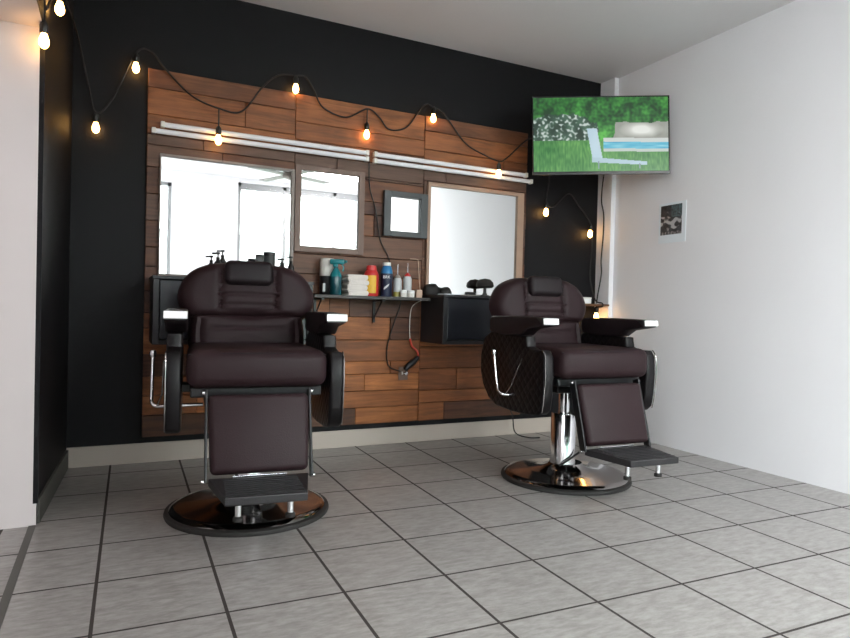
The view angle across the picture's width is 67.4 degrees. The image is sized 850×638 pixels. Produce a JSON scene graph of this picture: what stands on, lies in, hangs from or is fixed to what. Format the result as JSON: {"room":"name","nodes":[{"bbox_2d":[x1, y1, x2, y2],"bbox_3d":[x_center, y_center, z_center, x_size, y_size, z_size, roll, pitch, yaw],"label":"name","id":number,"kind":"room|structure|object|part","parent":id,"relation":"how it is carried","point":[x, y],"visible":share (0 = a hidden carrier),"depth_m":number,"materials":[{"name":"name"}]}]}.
{"room":"salon","nodes":[
{"label":"salon","id":0,"kind":"room"},
{"bbox_2d":[36,0,73,523],"bbox_3d":[-1.732,-0.540,2.995,0.064,2.724,0.958,1,1,-26],"label":"wall","id":1,"kind":"structure","parent":0,"point":[59,53],"depth_m":2.95,"materials":[{"name":"black paint"}]},
{"bbox_2d":[0,525,35,628],"bbox_3d":[-1.198,0.852,1.784,0.025,0.003,1.730,1,1,-26],"label":"trim","id":2,"kind":"structure","parent":1,"relation":"attached to","point":[6,597],"depth_m":2.10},
{"bbox_2d":[0,0,41,529],"bbox_3d":[-0.929,-0.488,0.860,0.400,2.724,5.500,1,1,-26],"label":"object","id":3,"kind":"structure","parent":1,"relation":"in","point":[20,20],"depth_m":2.52,"materials":[{"name":"paint"}]},
{"bbox_2d":[33,0,45,503],"bbox_3d":[-1.157,-0.552,1.772,0.018,2.634,1.742,1,1,-26],"label":"door frame","id":4,"kind":"structure","parent":1,"relation":"attached to","point":[40,3],"depth_m":2.55,"materials":[{"name":"black paint"}]},
{"bbox_2d":[37,450,68,522],"bbox_3d":[-1.757,0.771,3.022,0.012,0.100,0.930,1,1,-23],"label":"baseboard","id":5,"kind":"structure","parent":1,"relation":"attached to","point":[45,497],"depth_m":2.90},
{"bbox_2d":[67,0,600,447],"bbox_3d":[-0.364,-0.525,4.256,4.407,2.724,0.100,1,1,-26],"label":"wall","id":6,"kind":"structure","parent":0,"point":[235,41],"depth_m":3.69,"materials":[{"name":"black paint"}]},
{"bbox_2d":[38,0,531,177],"label":"string lights","id":7,"kind":"object","parent":6,"relation":"hanging from","point":[43,41],"depth_m":3.61,"materials":[{"name":"brown"}]},
{"bbox_2d":[38,5,49,48],"bbox_3d":[-1.485,-1.139,2.485,0.038,0.171,0.038,1,1,-26],"label":"bulb","id":8,"kind":"object","parent":7,"relation":"attached to","point":[43,40],"depth_m":2.47,"materials":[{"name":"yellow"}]},
{"bbox_2d":[55,0,64,15],"bbox_3d":[-1.539,-1.359,2.687,0.038,0.161,0.038,1,1,-26],"label":"bulb","id":9,"kind":"object","parent":7,"relation":"attached to","point":[59,7],"depth_m":2.68,"materials":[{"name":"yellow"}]},
{"bbox_2d":[92,113,99,132],"bbox_3d":[-1.784,-1.062,3.455,0.038,0.111,0.038,1,1,-26],"label":"bulb","id":10,"kind":"object","parent":7,"relation":"attached to","point":[95,127],"depth_m":3.44,"materials":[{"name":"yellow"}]},
{"bbox_2d":[132,53,139,72],"bbox_3d":[-1.597,-1.413,3.521,0.038,0.111,0.038,1,1,-26],"label":"bulb","id":11,"kind":"object","parent":7,"relation":"attached to","point":[135,59],"depth_m":3.51,"materials":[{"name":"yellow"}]},
{"bbox_2d":[215,109,221,144],"bbox_3d":[-1.188,-1.107,3.670,0.038,0.211,0.038,1,1,-26],"label":"bulb","id":12,"kind":"object","parent":7,"relation":"attached to","point":[218,140],"depth_m":3.66,"materials":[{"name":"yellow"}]},
{"bbox_2d":[293,75,298,93],"bbox_3d":[-0.793,-1.439,3.914,0.038,0.111,0.038,1,1,-26],"label":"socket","id":13,"kind":"object","parent":7,"relation":"attached to","point":[295,80],"depth_m":3.90,"materials":[{"name":"white glass"}]},
{"bbox_2d":[364,109,369,138],"bbox_3d":[-0.376,-1.261,4.124,0.038,0.196,0.038,1,1,-26],"label":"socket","id":14,"kind":"object","parent":7,"relation":"attached to","point":[366,127],"depth_m":4.11,"materials":[{"name":"white glass"}]},
{"bbox_2d":[431,106,435,122],"bbox_3d":[0.058,-1.389,4.333,0.038,0.111,0.038,1,1,-26],"label":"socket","id":15,"kind":"object","parent":7,"relation":"attached to","point":[433,110],"depth_m":4.32,"materials":[{"name":"white glass"}]},
{"bbox_2d":[496,162,500,177],"bbox_3d":[0.522,-1.057,4.510,0.038,0.121,0.038,1,1,-26],"label":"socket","id":16,"kind":"object","parent":7,"relation":"attached to","point":[498,174],"depth_m":4.50,"materials":[{"name":"white glass"}]},
{"bbox_2d":[66,417,576,467],"bbox_3d":[-0.315,0.783,4.253,3.650,0.111,0.012,1,1,-26],"label":"baseboard","id":17,"kind":"structure","parent":6,"relation":"attached to","point":[89,456],"depth_m":4.14,"materials":[{"name":"tile"}]},
{"bbox_2d":[142,68,527,436],"bbox_3d":[-0.424,-0.349,4.160,2.573,2.079,0.025,1,1,-26],"label":"panel","id":18,"kind":"object","parent":6,"relation":"attached to","point":[273,113],"visible":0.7,"depth_m":4.17,"materials":[{"name":"brown wood"}]},
{"bbox_2d":[151,127,215,140],"bbox_3d":[-1.350,-1.050,3.573,0.338,0.032,0.142,1,1,-26],"label":"tube light","id":19,"kind":"object","parent":18,"relation":"attached to","point":[154,130],"depth_m":3.62,"materials":[{"name":"white plastic"}]},
{"bbox_2d":[158,153,294,276],"bbox_3d":[-1.158,-0.580,3.768,0.770,0.697,0.020,1,1,-26],"label":"wall mirror","id":20,"kind":"object","parent":18,"relation":"attached to","point":[245,211],"visible":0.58,"depth_m":3.75,"materials":[{"name":"silver metal"}]},
{"bbox_2d":[149,275,313,344],"bbox_3d":[-1.103,-0.044,3.647,0.865,0.363,0.312,1,1,-26],"label":"upper cabinet","id":21,"kind":"object","parent":18,"relation":"attached to","point":[163,289],"visible":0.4,"depth_m":3.36,"materials":[{"name":"black laminate"}]},
{"bbox_3d":[-1.221,-0.048,3.439,0.392,0.311,0.014,1,1,-26],"label":"door","id":22,"kind":"part","parent":21,"relation":"part of","materials":[{"name":"laminate"}]},
{"bbox_2d":[212,252,220,262],"bbox_3d":[-1.181,-0.302,3.616,0.056,0.150,0.044,1,1,-26],"label":"pump bottle","id":23,"kind":"object","parent":21,"relation":"on","point":[217,253],"visible":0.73,"depth_m":3.61,"materials":[{"name":"black plastic"}]},
{"bbox_2d":[217,250,225,262],"bbox_3d":[-1.174,-0.313,3.675,0.056,0.170,0.044,1,1,-26],"label":"pump bottle","id":24,"kind":"object","parent":21,"relation":"on","point":[222,259],"visible":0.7,"depth_m":3.67,"materials":[{"name":"black plastic"}]},
{"bbox_2d":[255,256,263,261],"bbox_3d":[-0.973,-0.296,3.740,0.042,0.145,0.038,1,1,-26],"label":"tin","id":25,"kind":"object","parent":21,"relation":"on","point":[257,258],"visible":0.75,"depth_m":3.72,"materials":[{"name":"black metal"}]},
{"bbox_2d":[263,252,275,265],"bbox_3d":[-0.921,-0.310,3.766,0.070,0.175,0.070,1,1,-26],"label":"jar","id":26,"kind":"object","parent":21,"relation":"on","point":[268,256],"visible":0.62,"depth_m":3.74,"materials":[{"name":"plastic"}]},
{"bbox_3d":[-0.919,-0.384,3.764,0.070,0.028,0.070,1,1,-26],"label":"lid","id":27,"kind":"part","parent":26,"relation":"part of","materials":[{"name":"black plastic"}]},
{"bbox_2d":[286,256,293,270],"bbox_3d":[-0.812,-0.299,3.831,0.051,0.155,0.040,1,1,-26],"label":"pump bottle","id":28,"kind":"object","parent":21,"relation":"on","point":[290,266],"visible":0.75,"depth_m":3.82,"materials":[{"name":"black plastic"}]},
{"bbox_3d":[-0.864,-0.042,3.615,0.392,0.311,0.014,1,1,-26],"label":"door","id":29,"kind":"part","parent":21,"relation":"part of","materials":[{"name":"laminate"}]},
{"bbox_2d":[160,121,368,155],"bbox_3d":[-0.926,-1.084,3.854,1.247,0.032,0.038,1,1,-26],"label":"tube light","id":30,"kind":"object","parent":18,"relation":"attached to","point":[163,124],"visible":1,"depth_m":3.82,"materials":[{"name":"white plastic"}]},
{"bbox_2d":[221,137,368,161],"bbox_3d":[-0.757,-1.040,3.861,0.930,0.032,0.141,1,1,-26],"label":"tube light","id":31,"kind":"object","parent":18,"relation":"attached to","point":[226,140],"depth_m":3.90,"materials":[{"name":"white plastic"}]},
{"bbox_2d":[293,164,364,254],"bbox_3d":[-0.602,-0.684,4.038,0.455,0.534,0.020,1,1,-26],"label":"wall mirror","id":32,"kind":"object","parent":18,"relation":"attached to","point":[329,203],"visible":1,"depth_m":4.04,"materials":[{"name":"silver metal"}]},
{"bbox_2d":[313,294,429,322],"bbox_3d":[-0.356,-0.060,4.085,0.780,0.170,0.184,1,1,-26],"label":"wall shelf","id":33,"kind":"object","parent":18,"relation":"attached to","point":[320,297],"visible":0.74,"depth_m":4.01,"materials":[{"name":"black metal"}]},
{"bbox_2d":[319,258,333,294],"bbox_3d":[-0.611,-0.265,3.991,0.098,0.228,0.098,1,1,-26],"label":"bottle","id":34,"kind":"object","parent":33,"relation":"on","point":[326,268],"visible":0.59,"depth_m":3.94,"materials":[{"name":"plastic"}]},
{"bbox_2d":[319,276,329,294],"bbox_3d":[-0.612,-0.211,3.992,0.098,0.120,0.098,1,1,-26],"label":"jar","id":35,"kind":"object","parent":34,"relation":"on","point":[324,281],"depth_m":3.95,"materials":[{"name":"black plastic"}]},
{"bbox_2d":[320,258,333,275],"bbox_3d":[-0.610,-0.324,3.990,0.098,0.110,0.098,1,1,-26],"label":"jar","id":36,"kind":"object","parent":34,"relation":"on","point":[326,268],"depth_m":3.95,"materials":[{"name":"white plastic"}]},
{"bbox_2d":[329,259,347,294],"bbox_3d":[-0.534,-0.258,3.925,0.108,0.220,0.075,1,1,-2],"label":"spray bottle","id":37,"kind":"object","parent":33,"relation":"on","point":[335,288],"visible":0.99,"depth_m":3.90,"materials":[{"name":"teal plastic"}]},
{"bbox_2d":[341,290,368,295],"bbox_3d":[-0.444,-0.163,4.023,0.136,0.033,0.135,1,1,-26],"label":"folded towel","id":38,"kind":"object","parent":33,"relation":"on","point":[344,292],"visible":0.92,"depth_m":3.97,"materials":[{"name":"white fabric"}]},
{"bbox_2d":[342,285,367,290],"bbox_3d":[-0.449,-0.196,4.019,0.136,0.033,0.135,1,1,-26],"label":"folded towel","id":39,"kind":"object","parent":38,"relation":"on","point":[344,287],"visible":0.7,"depth_m":3.96,"materials":[{"name":"white fabric"}]},
{"bbox_2d":[342,280,368,285],"bbox_3d":[-0.440,-0.228,4.023,0.136,0.033,0.135,1,1,-26],"label":"folded towel","id":40,"kind":"object","parent":39,"relation":"on","point":[345,282],"visible":0.82,"depth_m":3.97,"materials":[{"name":"white fabric"}]},
{"bbox_2d":[342,274,367,279],"bbox_3d":[-0.446,-0.260,4.019,0.136,0.033,0.135,1,1,-26],"label":"folded towel","id":41,"kind":"object","parent":40,"relation":"on","point":[348,276],"visible":0.78,"depth_m":3.96,"materials":[{"name":"white fabric"}]},
{"bbox_2d":[364,265,378,295],"bbox_3d":[-0.345,-0.245,4.083,0.094,0.200,0.094,1,1,-4],"label":"bottle","id":42,"kind":"object","parent":33,"relation":"on","point":[371,270],"visible":0.8,"depth_m":4.04,"materials":[{"name":"plastic"}]},
{"bbox_2d":[380,262,392,296],"bbox_3d":[-0.249,-0.256,4.129,0.076,0.224,0.078,1,1,-4],"label":"spray can","id":43,"kind":"object","parent":33,"relation":"on","point":[386,271],"visible":1,"depth_m":4.10,"materials":[{"name":"blue metal"}]},
{"bbox_2d":[393,274,401,296],"bbox_3d":[-0.178,-0.249,4.154,0.057,0.213,0.057,1,1,-26],"label":"bottle","id":44,"kind":"object","parent":33,"relation":"on","point":[397,282],"visible":0.91,"depth_m":4.13,"materials":[{"name":"plastic"}]},
{"bbox_2d":[400,290,406,296],"bbox_3d":[-0.139,-0.164,4.114,0.045,0.047,0.045,1,1,-26],"label":"jar","id":45,"kind":"object","parent":33,"relation":"on","point":[403,293],"visible":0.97,"depth_m":4.10,"materials":[{"name":"white plastic"}]},
{"bbox_2d":[403,273,411,296],"bbox_3d":[-0.115,-0.255,4.185,0.057,0.227,0.057,1,1,-26],"label":"bottle","id":46,"kind":"object","parent":33,"relation":"on","point":[407,280],"visible":0.71,"depth_m":4.16,"materials":[{"name":"plastic"}]},
{"bbox_2d":[408,290,414,297],"bbox_3d":[-0.090,-0.163,4.135,0.045,0.047,0.045,1,1,-26],"label":"jar","id":47,"kind":"object","parent":33,"relation":"on","point":[411,293],"visible":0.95,"depth_m":4.12,"materials":[{"name":"white plastic"}]},
{"bbox_2d":[414,259,421,297],"bbox_3d":[-0.059,-0.274,4.280,0.063,0.266,0.079,1,1,-26],"label":"charger","id":48,"kind":"object","parent":33,"relation":"on","point":[418,293],"visible":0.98,"depth_m":4.25,"materials":[{"name":"beige plastic"}]},
{"bbox_2d":[368,157,400,371],"bbox_3d":[-0.268,-0.346,4.207,0.276,1.399,0.024,1,1,-31],"label":"power cord","id":49,"kind":"object","parent":18,"relation":"attached to","point":[369,157],"visible":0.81,"depth_m":4.20,"materials":[{"name":"black plastic"}]},
{"bbox_2d":[398,367,407,379],"bbox_3d":[-0.147,0.367,4.294,0.068,0.090,0.010,1,1,-26],"label":"wall socket","id":50,"kind":"object","parent":18,"relation":"attached to","point":[401,376],"visible":0.78,"depth_m":4.29,"materials":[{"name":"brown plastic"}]},
{"bbox_2d":[382,190,427,238],"bbox_3d":[-0.130,-0.696,4.263,0.319,0.299,0.030,1,1,-26],"label":"wall mirror","id":51,"kind":"object","parent":18,"relation":"attached to","point":[405,214],"visible":1,"depth_m":4.27,"materials":[{"name":"silver metal"}]},
{"bbox_2d":[391,197,419,232],"bbox_3d":[-0.136,-0.697,4.275,0.219,0.227,0.004,1,1,-26],"label":"mirror glass","id":52,"kind":"object","parent":51,"relation":"attached to","point":[405,212],"depth_m":4.28,"materials":[{"name":"white mirror"}]},
{"bbox_2d":[403,300,420,375],"bbox_3d":[-0.059,0.127,4.232,0.115,0.505,0.187,1,1,-26],"label":"hair clipper","id":53,"kind":"object","parent":18,"relation":"hanging from","point":[414,360],"visible":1,"depth_m":4.28,"materials":[{"name":"black plastic"}]},
{"bbox_2d":[373,151,527,177],"bbox_3d":[0.206,-1.062,4.410,1.205,0.032,0.038,1,1,-26],"label":"tube light","id":54,"kind":"object","parent":18,"relation":"attached to","point":[375,154],"visible":1,"depth_m":4.37,"materials":[{"name":"white plastic"}]},
{"bbox_2d":[373,158,532,183],"bbox_3d":[0.225,-1.020,4.421,1.250,0.032,0.038,1,1,-26],"label":"tube light","id":55,"kind":"object","parent":18,"relation":"attached to","point":[375,160],"visible":1,"depth_m":4.38,"materials":[{"name":"white plastic"}]},
{"bbox_2d":[420,294,491,343],"bbox_3d":[0.416,0.005,4.376,0.835,0.318,0.342,1,1,-26],"label":"upper cabinet","id":56,"kind":"object","parent":18,"relation":"attached to","point":[445,319],"visible":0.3,"depth_m":4.14,"materials":[{"name":"black laminate"}]},
{"bbox_2d":[422,283,439,294],"bbox_3d":[0.043,-0.201,4.297,0.124,0.078,0.100,1,1,-26],"label":"cape","id":57,"kind":"object","parent":56,"relation":"on","point":[429,289],"visible":0.93,"depth_m":4.26,"materials":[{"name":"black fabric"}]},
{"bbox_2d":[439,287,451,293],"bbox_3d":[0.133,-0.189,4.341,0.100,0.058,0.100,1,1,-26],"label":"cape","id":58,"kind":"object","parent":56,"relation":"on","point":[445,290],"visible":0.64,"depth_m":4.30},
{"bbox_3d":[0.311,0.002,4.159,0.376,0.266,0.014,1,1,-26],"label":"door","id":59,"kind":"part","parent":56,"relation":"part of","materials":[{"name":"laminate"}]},
{"bbox_2d":[465,292,476,294],"bbox_3d":[0.305,-0.168,4.259,0.098,0.026,0.032,1,1,-43],"label":"hair trimmer","id":60,"kind":"object","parent":56,"relation":"on","point":[466,293],"visible":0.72,"depth_m":4.24,"materials":[{"name":"black plastic"}]},
{"bbox_2d":[476,279,493,294],"bbox_3d":[0.421,-0.220,4.482,0.126,0.130,0.126,1,1,-26],"label":"neck duster","id":61,"kind":"object","parent":56,"relation":"on","point":[482,283],"visible":0.88,"depth_m":4.44,"materials":[{"name":"black plastic"}]},
{"bbox_2d":[425,182,523,295],"bbox_3d":[0.363,-0.538,4.515,0.785,0.778,0.020,1,1,-26],"label":"wall mirror","id":62,"kind":"object","parent":18,"relation":"attached to","point":[474,234],"visible":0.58,"depth_m":4.50,"materials":[{"name":"silver metal"}]},
{"bbox_2d":[510,411,539,437],"bbox_3d":[0.644,0.645,4.628,0.384,0.424,0.082,1,1,3],"label":"cord","id":63,"kind":"object","parent":18,"relation":"hanging from","point":[510,411],"visible":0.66,"depth_m":4.60,"materials":[{"name":"black rubber"}]},
{"bbox_2d":[543,175,603,317],"label":"string lights","id":64,"kind":"object","parent":6,"relation":"hanging from","point":[590,233],"depth_m":4.90,"materials":[{"name":"brown"}]},
{"bbox_2d":[543,201,548,215],"bbox_3d":[0.907,-0.824,4.776,0.038,0.111,0.038,1,1,-26],"label":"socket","id":65,"kind":"object","parent":64,"relation":"attached to","point":[546,205],"depth_m":4.76,"materials":[{"name":"white glass"}]},
{"bbox_2d":[588,224,591,237],"bbox_3d":[1.287,-0.688,4.966,0.038,0.111,0.038,1,1,-26],"label":"bulb","id":66,"kind":"object","parent":64,"relation":"attached to","point":[590,225],"depth_m":4.95,"materials":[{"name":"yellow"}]},
{"bbox_2d":[594,306,598,317],"bbox_3d":[1.319,-0.044,4.904,0.038,0.111,0.038,1,1,-26],"label":"bulb","id":67,"kind":"object","parent":64,"relation":"attached to","point":[596,309],"depth_m":4.89,"materials":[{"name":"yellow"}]},
{"bbox_2d":[585,304,608,305],"bbox_3d":[1.125,-0.036,4.848,0.562,0.166,0.168,1,1,-26],"label":"wall shelf","id":68,"kind":"object","parent":6,"relation":"attached to","point":[585,304],"visible":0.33,"depth_m":4.84,"materials":[{"name":"brown wood"}]},
{"bbox_2d":[583,297,591,303],"bbox_3d":[1.173,-0.143,4.864,0.164,0.048,0.104,1,1,-26],"label":"box","id":69,"kind":"object","parent":68,"relation":"on","point":[587,300],"visible":0.27,"depth_m":4.84,"materials":[{"name":"white plastic"}]},
{"bbox_2d":[532,95,669,175],"bbox_3d":[1.200,-1.259,4.665,0.956,0.568,0.650,1,1,0],"label":"television","id":70,"kind":"object","parent":6,"relation":"attached to","point":[572,135],"visible":1,"depth_m":4.35,"materials":[{"name":"black plastic"}]},
{"bbox_2d":[0,429,849,637],"bbox_3d":[0.298,0.947,1.445,5.650,0.100,5.800,1,1,-26],"label":"floor","id":71,"kind":"structure","parent":0,"point":[421,539],"depth_m":2.34,"materials":[{"name":"grey tile"}]},
{"bbox_2d":[149,260,346,537],"bbox_3d":[-0.745,0.292,2.657,0.780,1.119,1.056,1,1,-20],"label":"barber chair","id":72,"kind":"object","parent":71,"relation":"on","point":[261,388],"visible":1,"depth_m":2.55,"materials":[{"name":"brown leather"}]},
{"bbox_3d":[-1.176,0.149,2.755,0.032,0.036,0.032,1,1,-20],"label":"lever knob","id":73,"kind":"part","parent":72,"relation":"part of","materials":[{"name":"silver metal"}]},
{"bbox_3d":[-1.088,0.267,2.635,0.020,0.201,0.120,1,1,-34],"label":"lever rod","id":74,"kind":"part","parent":72,"relation":"part of","materials":[{"name":"silver metal"}]},
{"bbox_3d":[-0.988,0.277,2.422,0.006,0.307,0.036,1,1,-20],"label":"chrome trim","id":75,"kind":"part","parent":72,"relation":"part of","materials":[{"name":"silver metal"}]},
{"bbox_3d":[-1.072,0.250,2.728,0.061,0.416,0.653,1,1,-20],"label":"panel","id":76,"kind":"part","parent":72,"relation":"part of","materials":[{"name":"black leather"}]},
{"bbox_3d":[-1.044,0.007,2.680,0.088,0.103,0.531,1,1,-20],"label":"armrest","id":77,"kind":"part","parent":72,"relation":"part of","materials":[{"name":"leather"}]},
{"bbox_3d":[-0.950,-0.016,2.425,0.086,0.029,0.011,1,1,-20],"label":"plate","id":78,"kind":"part","parent":72,"relation":"part of","materials":[{"name":"white plastic"}]},
{"bbox_3d":[-1.069,0.269,2.716,0.237,0.215,0.079,1,1,3],"label":"recline lever","id":79,"kind":"part","parent":72,"relation":"part of","materials":[{"name":"silver metal"}]},
{"bbox_3d":[-0.650,0.658,2.218,0.022,0.062,0.021,1,1,-20],"label":"footrest leg","id":80,"kind":"part","parent":72,"relation":"part of","materials":[{"name":"silver metal"}]},
{"bbox_3d":[-0.851,-0.130,3.069,0.637,0.277,0.140,1,1,-20],"label":"backrest","id":81,"kind":"part","parent":72,"relation":"part of","materials":[{"name":"brown leather"}]},
{"bbox_3d":[-0.784,0.800,2.838,0.670,0.088,0.670,1,1,-20],"label":"plate","id":82,"kind":"part","parent":72,"relation":"part of","materials":[{"name":"silver metal"}]},
{"bbox_3d":[-0.755,0.307,2.784,0.640,0.085,0.500,1,1,-20],"label":"under frame","id":83,"kind":"part","parent":72,"relation":"part of","materials":[{"name":"black metal"}]},
{"bbox_3d":[-0.739,0.190,2.746,0.540,0.151,0.556,1,1,-20],"label":"seat","id":84,"kind":"part","parent":72,"relation":"part of","materials":[{"name":"brown leather"}]},
{"bbox_3d":[-0.481,0.661,2.280,0.022,0.062,0.021,1,1,-20],"label":"footrest leg","id":85,"kind":"part","parent":72,"relation":"part of","materials":[{"name":"silver metal"}]},
{"bbox_3d":[-0.476,0.262,2.947,0.061,0.416,0.653,1,1,-20],"label":"panel","id":86,"kind":"part","parent":72,"relation":"part of","materials":[{"name":"black leather"}]},
{"bbox_3d":[-0.458,0.019,2.895,0.088,0.103,0.531,1,1,-20],"label":"armrest","id":87,"kind":"part","parent":72,"relation":"part of","materials":[{"name":"leather"}]},
{"bbox_3d":[-0.364,-0.005,2.640,0.086,0.029,0.011,1,1,-20],"label":"plate","id":88,"kind":"part","parent":72,"relation":"part of","materials":[{"name":"white plastic"}]},
{"bbox_3d":[-0.343,0.289,2.659,0.006,0.307,0.036,1,1,-20],"label":"chrome trim","id":89,"kind":"part","parent":72,"relation":"part of","materials":[{"name":"silver metal"}]},
{"bbox_2d":[481,276,678,495],"bbox_3d":[0.814,0.321,3.341,0.797,1.119,1.056,1,1,-23],"label":"barber chair","id":90,"kind":"object","parent":71,"relation":"on","point":[535,348],"visible":1,"depth_m":3.30,"materials":[{"name":"leather"}]},
{"bbox_3d":[0.370,0.178,3.413,0.032,0.036,0.032,1,1,-23],"label":"lever knob","id":91,"kind":"part","parent":90,"relation":"part of","materials":[{"name":"silver metal"}]},
{"bbox_3d":[0.478,0.297,3.380,0.237,0.215,0.079,1,1,0],"label":"recline lever","id":92,"kind":"part","parent":90,"relation":"part of","materials":[{"name":"silver metal"}]},
{"bbox_3d":[0.464,0.296,3.298,0.020,0.201,0.120,1,1,-37],"label":"lever rod","id":93,"kind":"part","parent":90,"relation":"part of","materials":[{"name":"silver metal"}]},
{"bbox_3d":[0.475,0.279,3.391,0.061,0.416,0.653,1,1,-23],"label":"panel","id":94,"kind":"part","parent":90,"relation":"part of","materials":[{"name":"black leather"}]},
{"bbox_3d":[0.506,0.036,3.345,0.088,0.103,0.531,1,1,-23],"label":"armrest","id":95,"kind":"part","parent":90,"relation":"part of","materials":[{"name":"leather"}]},
{"bbox_3d":[0.677,-0.102,3.743,0.637,0.277,0.140,1,1,-23],"label":"backrest","id":96,"kind":"part","parent":90,"relation":"part of","materials":[{"name":"brown leather"}]},
{"bbox_3d":[0.575,0.305,3.090,0.006,0.307,0.036,1,1,-23],"label":"chrome trim","id":97,"kind":"part","parent":90,"relation":"part of","materials":[{"name":"silver metal"}]},
{"bbox_3d":[0.613,0.013,3.095,0.086,0.029,0.011,1,1,-23],"label":"plate","id":98,"kind":"part","parent":90,"relation":"part of","materials":[{"name":"white plastic"}]},
{"bbox_3d":[0.775,0.829,3.525,0.670,0.088,0.670,1,1,-23],"label":"plate","id":99,"kind":"part","parent":90,"relation":"part of","materials":[{"name":"silver metal"}]},
{"bbox_3d":[0.787,0.748,3.438,0.165,0.081,0.012,1,1,-28],"label":"pump lever","id":100,"kind":"part","parent":90,"relation":"part of","materials":[{"name":"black metal"}]},
{"bbox_3d":[0.807,0.218,3.427,0.540,0.151,0.556,1,1,-23],"label":"seat","id":101,"kind":"part","parent":90,"relation":"part of","materials":[{"name":"brown leather"}]},
{"bbox_3d":[0.789,0.335,3.463,0.640,0.085,0.500,1,1,-23],"label":"under frame","id":102,"kind":"part","parent":90,"relation":"part of","materials":[{"name":"black metal"}]},
{"bbox_3d":[1.059,0.290,3.641,0.061,0.416,0.653,1,1,-23],"label":"panel","id":103,"kind":"part","parent":90,"relation":"part of","materials":[{"name":"black leather"}]},
{"bbox_3d":[1.079,0.046,3.590,0.088,0.103,0.531,1,1,-23],"label":"armrest","id":104,"kind":"part","parent":90,"relation":"part of","materials":[{"name":"leather"}]},
{"bbox_3d":[0.923,0.687,2.904,0.022,0.062,0.021,1,1,-23],"label":"footrest leg","id":105,"kind":"part","parent":90,"relation":"part of","materials":[{"name":"silver metal"}]},
{"bbox_3d":[1.187,0.024,3.340,0.086,0.029,0.011,1,1,-23],"label":"plate","id":106,"kind":"part","parent":90,"relation":"part of","materials":[{"name":"white plastic"}]},
{"bbox_3d":[1.207,0.317,3.361,0.006,0.307,0.036,1,1,-23],"label":"chrome trim","id":107,"kind":"part","parent":90,"relation":"part of","materials":[{"name":"silver metal"}]},
{"bbox_3d":[1.089,0.690,2.975,0.022,0.062,0.021,1,1,-23],"label":"footrest leg","id":108,"kind":"part","parent":90,"relation":"part of","materials":[{"name":"silver metal"}]},
{"bbox_2d":[240,0,795,82],"bbox_3d":[0.920,-1.866,1.673,4.420,0.100,5.800,1,1,-26],"label":"ceiling","id":109,"kind":"structure","parent":0,"point":[598,41],"depth_m":4.01,"materials":[{"name":"paint"}]},
{"bbox_2d":[594,0,849,493],"bbox_3d":[2.749,-0.421,2.554,0.315,2.724,5.700,1,1,-26],"label":"wall","id":110,"kind":"structure","parent":0,"point":[750,342],"depth_m":3.86,"materials":[{"name":"white paint"}]},
{"bbox_2d":[596,175,603,302],"bbox_3d":[1.366,-0.627,4.893,0.043,1.015,0.215,2,1,4],"label":"cord","id":111,"kind":"object","parent":110,"relation":"attached to","point":[603,175],"visible":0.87,"depth_m":4.97,"materials":[{"name":"black plastic"}]},
{"bbox_2d":[658,200,686,243],"bbox_3d":[1.709,-0.667,4.408,0.004,0.277,0.236,1,1,-26],"label":"print","id":112,"kind":"object","parent":110,"relation":"attached to","point":[672,216],"visible":1,"depth_m":4.40,"materials":[{"name":"white paper"}]},
{"bbox_2d":[660,203,681,235],"bbox_3d":[1.705,-0.688,4.414,0.001,0.205,0.186,1,1,-26],"label":"picture","id":113,"kind":"object","parent":112,"relation":"attached to","point":[671,215],"depth_m":4.41}
]}

